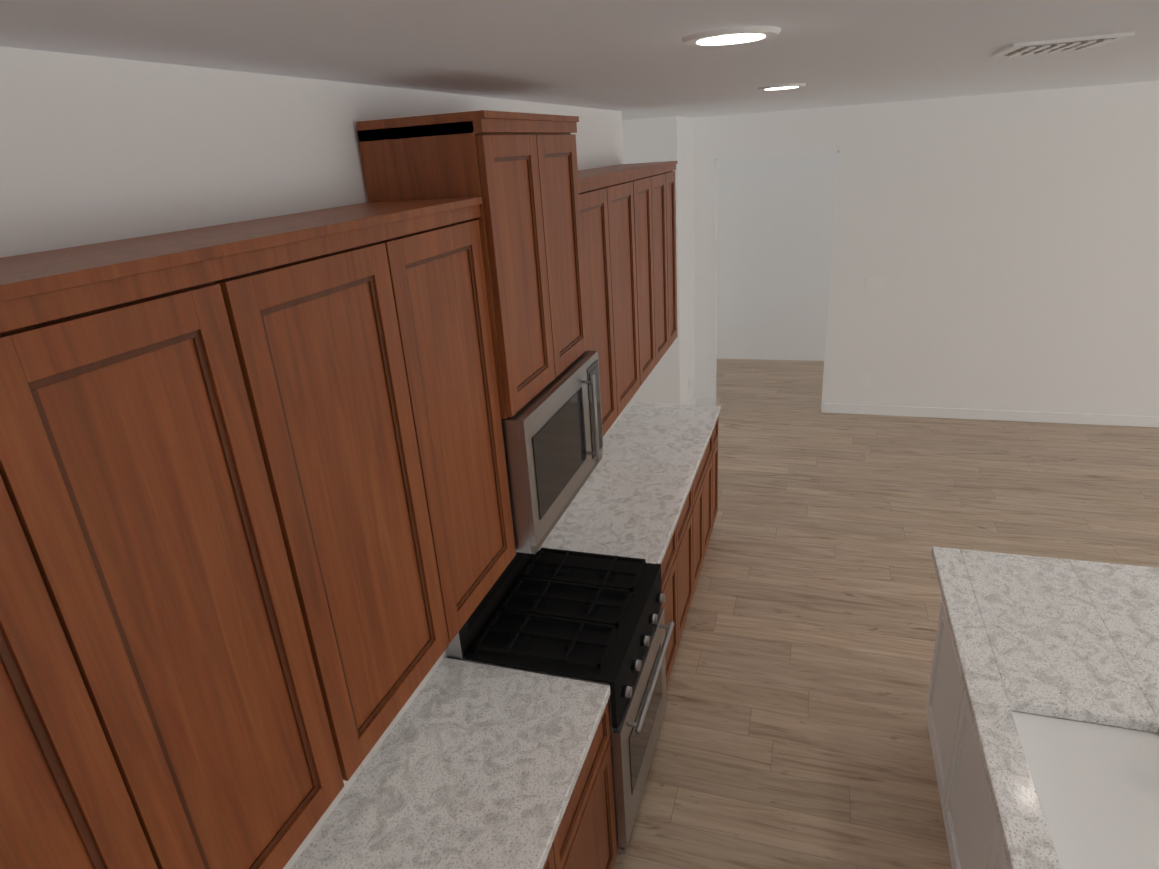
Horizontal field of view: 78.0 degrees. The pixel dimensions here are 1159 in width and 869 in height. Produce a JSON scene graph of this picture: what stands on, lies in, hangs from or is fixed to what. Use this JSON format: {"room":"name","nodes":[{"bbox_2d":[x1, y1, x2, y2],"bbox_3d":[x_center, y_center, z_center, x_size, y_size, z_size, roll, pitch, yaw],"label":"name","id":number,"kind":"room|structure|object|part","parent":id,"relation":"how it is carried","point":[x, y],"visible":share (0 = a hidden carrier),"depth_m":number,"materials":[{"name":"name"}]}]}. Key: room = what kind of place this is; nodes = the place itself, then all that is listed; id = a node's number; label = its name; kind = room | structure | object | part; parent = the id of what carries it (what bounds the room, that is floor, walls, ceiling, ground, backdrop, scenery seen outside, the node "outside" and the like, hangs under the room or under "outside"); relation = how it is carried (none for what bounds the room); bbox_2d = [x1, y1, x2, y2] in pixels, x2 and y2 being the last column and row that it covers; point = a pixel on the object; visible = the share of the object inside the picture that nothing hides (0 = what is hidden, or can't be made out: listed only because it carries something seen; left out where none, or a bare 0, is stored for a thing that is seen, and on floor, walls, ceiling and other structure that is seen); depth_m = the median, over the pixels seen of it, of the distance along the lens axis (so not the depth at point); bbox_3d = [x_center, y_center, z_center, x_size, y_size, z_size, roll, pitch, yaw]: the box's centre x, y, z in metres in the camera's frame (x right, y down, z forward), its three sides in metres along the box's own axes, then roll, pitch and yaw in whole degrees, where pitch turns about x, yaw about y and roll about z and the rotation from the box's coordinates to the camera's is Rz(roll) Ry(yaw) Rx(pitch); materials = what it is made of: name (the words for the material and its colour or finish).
{"room":"kitchen","nodes":[
{"label":"kitchen","id":0,"kind":"room"},
{"bbox_2d":[0,46,632,657],"bbox_3d":[-0.477,0.215,2.799,0.120,2.820,5.060,3,23,18],"label":"wall","id":1,"kind":"structure","parent":0,"point":[96,150],"depth_m":1.43,"materials":[{"name":"white paint"}]},
{"bbox_2d":[0,230,371,868],"bbox_3d":[-0.808,0.360,1.011,0.341,1.112,0.912,3,23,18],"label":"upper cabinet","id":2,"kind":"object","parent":1,"relation":"attached to","point":[256,542],"depth_m":1.05,"materials":[{"name":"brown wood"}]},
{"bbox_2d":[162,190,515,747],"bbox_3d":[-0.555,0.053,1.739,0.341,1.112,1.004,3,23,18],"label":"upper cabinet","id":3,"kind":"object","parent":1,"relation":"attached to","point":[382,307],"depth_m":1.64,"materials":[{"name":"brown wood"}]},
{"bbox_2d":[283,396,633,868],"bbox_3d":[-0.379,0.430,2.926,0.008,0.485,4.937,3,23,18],"label":"tile backsplash","id":4,"kind":"structure","parent":1,"relation":"attached to","point":[321,821],"depth_m":2.18,"materials":[{"name":"white tile"}]},
{"bbox_2d":[356,110,595,418],"bbox_3d":[-0.287,-0.597,2.402,0.371,0.850,0.796,3,23,18],"label":"upper cabinet","id":5,"kind":"object","parent":1,"relation":"attached to","point":[523,166],"depth_m":2.15,"materials":[{"name":"brown wood"}]},
{"bbox_2d":[501,351,602,553],"bbox_3d":[-0.207,0.018,2.634,0.449,0.463,0.788,3,23,18],"label":"microwave","id":6,"kind":"object","parent":5,"relation":"attached to","point":[552,438],"visible":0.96,"depth_m":2.40,"materials":[{"name":"silver metal"}]},
{"bbox_3d":[0.049,-0.061,2.747,0.041,0.353,0.018,3,23,18],"label":"handle","id":7,"kind":"part","parent":6,"relation":"part of","materials":[{"name":"silver metal"}]},
{"bbox_2d":[584,166,647,435],"bbox_3d":[-0.003,-0.616,3.326,0.341,1.112,1.004,3,23,18],"label":"upper cabinet","id":8,"kind":"object","parent":1,"relation":"attached to","point":[611,193],"depth_m":3.32,"materials":[{"name":"brown wood"}]},
{"bbox_2d":[613,161,671,375],"bbox_3d":[0.252,-0.924,4.057,0.341,1.112,0.919,3,23,18],"label":"upper cabinet","id":9,"kind":"object","parent":1,"relation":"attached to","point":[655,177],"depth_m":4.10,"materials":[{"name":"brown wood"}]},
{"bbox_2d":[672,161,677,342],"bbox_3d":[0.408,-1.114,4.507,0.341,1.112,0.363,3,23,18],"label":"upper cabinet","id":10,"kind":"object","parent":1,"relation":"attached to","point":[674,266],"depth_m":4.58,"materials":[{"name":"brown wood"}]},
{"bbox_2d":[0,0,1158,119],"bbox_3d":[1.917,-1.163,1.944,14.200,0.060,13.200,3,23,18],"label":"ceiling","id":11,"kind":"structure","parent":0,"point":[633,59],"depth_m":1.59,"materials":[{"name":"white paint"}]},
{"bbox_2d":[681,26,780,45],"bbox_3d":[0.324,-0.850,1.531,0.210,0.010,0.210,3,23,18],"label":"recessed light","id":12,"kind":"object","parent":11,"relation":"in","point":[732,36],"visible":1,"depth_m":1.49,"materials":[{"name":"white plastic"}]},
{"bbox_2d":[758,83,805,89],"bbox_3d":[0.902,-1.551,3.194,0.210,0.010,0.210,3,23,18],"label":"recessed light","id":13,"kind":"object","parent":11,"relation":"in","point":[783,86],"visible":1,"depth_m":3.13,"materials":[{"name":"white"}]},
{"bbox_2d":[991,31,1135,56],"bbox_3d":[1.463,-1.190,2.193,0.300,0.015,0.330,3,23,18],"label":"ceiling vent","id":14,"kind":"object","parent":11,"relation":"in","point":[1051,46],"visible":1,"depth_m":2.10,"materials":[{"name":"white metal"}]},
{"bbox_2d":[622,117,667,403],"bbox_3d":[-1.220,-1.450,7.119,4.230,2.820,0.120,3,23,18],"label":"wall","id":15,"kind":"structure","parent":0,"point":[642,139],"depth_m":6.05,"materials":[{"name":"white paint"}]},
{"bbox_2d":[655,158,667,161],"bbox_3d":[0.690,-2.278,6.020,0.100,0.080,0.028,3,23,18],"label":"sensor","id":16,"kind":"object","parent":15,"relation":"attached to","point":[660,160],"visible":0.42,"depth_m":6.00,"materials":[{"name":"white plastic"}]},
{"bbox_2d":[662,116,694,404],"bbox_3d":[0.954,-1.457,6.759,0.120,2.820,0.820,3,23,18],"label":"wall","id":17,"kind":"structure","parent":0,"point":[677,134],"depth_m":6.60,"materials":[{"name":"white paint"}]},
{"bbox_2d":[717,152,837,360],"bbox_3d":[5.985,-2.060,7.399,9.520,2.820,0.120,3,23,18],"label":"wall","id":18,"kind":"structure","parent":0,"point":[774,228],"depth_m":8.57,"materials":[{"name":"white paint"}]},
{"bbox_2d":[613,358,1158,868],"bbox_3d":[2.102,1.508,3.005,14.200,0.060,13.200,3,23,18],"label":"floor","id":19,"kind":"structure","parent":0,"point":[793,734],"depth_m":4.36,"materials":[{"name":"brown wood"}]},
{"bbox_2d":[446,547,673,854],"bbox_3d":[-0.016,0.980,2.973,0.707,1.215,0.764,3,23,18],"label":"range","id":20,"kind":"object","parent":19,"relation":"on","point":[590,617],"visible":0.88,"depth_m":2.77,"materials":[{"name":"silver metal"}]},
{"bbox_2d":[542,693,616,868],"bbox_3d":[-0.354,1.498,2.188,0.627,0.876,1.195,3,23,18],"label":"base cabinet","id":21,"kind":"object","parent":19,"relation":"on","point":[586,838],"depth_m":2.36,"materials":[{"name":"brown wood"}]},
{"bbox_2d":[290,657,609,868],"bbox_3d":[-0.506,1.229,1.651,0.637,0.038,2.031,3,23,18],"label":"countertop","id":22,"kind":"structure","parent":21,"relation":"on","point":[482,767],"depth_m":2.11,"materials":[{"name":"white stone"}]},
{"bbox_2d":[661,474,697,685],"bbox_3d":[0.221,0.802,3.839,0.627,0.876,1.025,3,23,18],"label":"base cabinet","id":23,"kind":"object","parent":19,"relation":"on","point":[679,568],"depth_m":3.80,"materials":[{"name":"brown wood"}]},
{"bbox_2d":[538,402,720,565],"bbox_3d":[0.356,0.185,4.127,0.637,0.038,2.069,3,23,18],"label":"countertop","id":24,"kind":"structure","parent":23,"relation":"on","point":[630,505],"depth_m":3.86,"materials":[{"name":"white stone"}]},
{"bbox_2d":[698,422,717,576],"bbox_3d":[0.480,0.488,4.583,0.627,0.876,0.914,3,23,18],"label":"base cabinet","id":25,"kind":"object","parent":19,"relation":"on","point":[708,468],"depth_m":4.67,"materials":[{"name":"brown wood"}]},
{"bbox_2d":[926,594,1158,868],"bbox_3d":[1.692,1.412,2.048,0.957,0.875,2.332,3,23,18],"label":"kitchen island","id":26,"kind":"object","parent":19,"relation":"on","point":[1098,782],"depth_m":2.11,"materials":[{"name":"white"}]},
{"bbox_2d":[931,546,1158,868],"bbox_3d":[1.397,0.980,1.946,0.511,0.040,2.500,3,23,18],"label":"island countertop","id":27,"kind":"structure","parent":26,"relation":"on","point":[1025,634],"depth_m":2.39,"materials":[{"name":"white stone"}]},
{"bbox_2d":[1070,559,1158,733],"bbox_3d":[1.884,1.009,1.788,0.515,0.040,2.500,3,23,18],"label":"island countertop","id":28,"kind":"structure","parent":26,"relation":"on","point":[1125,597],"depth_m":2.63,"materials":[{"name":"white stone"}]},
{"bbox_2d":[693,81,1158,416],"bbox_3d":[5.548,-1.368,5.734,9.250,2.820,0.120,3,23,18],"label":"wall","id":29,"kind":"structure","parent":0,"point":[1006,245],"depth_m":6.28,"materials":[{"name":"white paint"}]},
{"bbox_2d":[696,398,713,405],"bbox_3d":[1.316,-0.336,7.564,0.200,0.100,0.016,3,23,18],"label":"baseboard","id":30,"kind":"structure","parent":29,"relation":"attached to","point":[705,401],"depth_m":7.55,"materials":[{"name":"white wood"}]},
{"bbox_2d":[713,159,717,405],"bbox_3d":[1.361,-1.449,7.156,0.012,2.460,0.128,3,23,18],"label":"trim","id":31,"kind":"structure","parent":29,"relation":"attached to","point":[715,264],"depth_m":7.07,"materials":[{"name":"white paint"}]},
{"bbox_2d":[715,151,837,159],"bbox_3d":[1.795,-2.554,6.540,1.090,0.012,0.128,3,23,18],"label":"trim","id":32,"kind":"structure","parent":29,"relation":"attached to","point":[777,155],"depth_m":6.48,"materials":[{"name":"white"}]},
{"bbox_2d":[821,151,838,411],"bbox_3d":[2.386,-1.389,6.825,0.012,2.460,0.128,3,23,18],"label":"door frame","id":33,"kind":"structure","parent":29,"relation":"attached to","point":[830,278],"depth_m":6.73,"materials":[{"name":"white paint"}]},
{"bbox_2d":[865,277,884,289],"bbox_3d":[2.738,-1.398,6.625,0.167,0.118,0.008,3,23,18],"label":"light switch","id":34,"kind":"object","parent":29,"relation":"attached to","point":[874,283],"visible":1,"depth_m":6.62,"materials":[{"name":"white plastic"}]},
{"bbox_2d":[822,403,1158,426],"bbox_3d":[6.228,-0.045,5.977,7.960,0.100,0.016,3,23,18],"label":"baseboard","id":35,"kind":"structure","parent":29,"relation":"attached to","point":[1073,418],"depth_m":6.72,"materials":[{"name":"white wood"}]}
]}

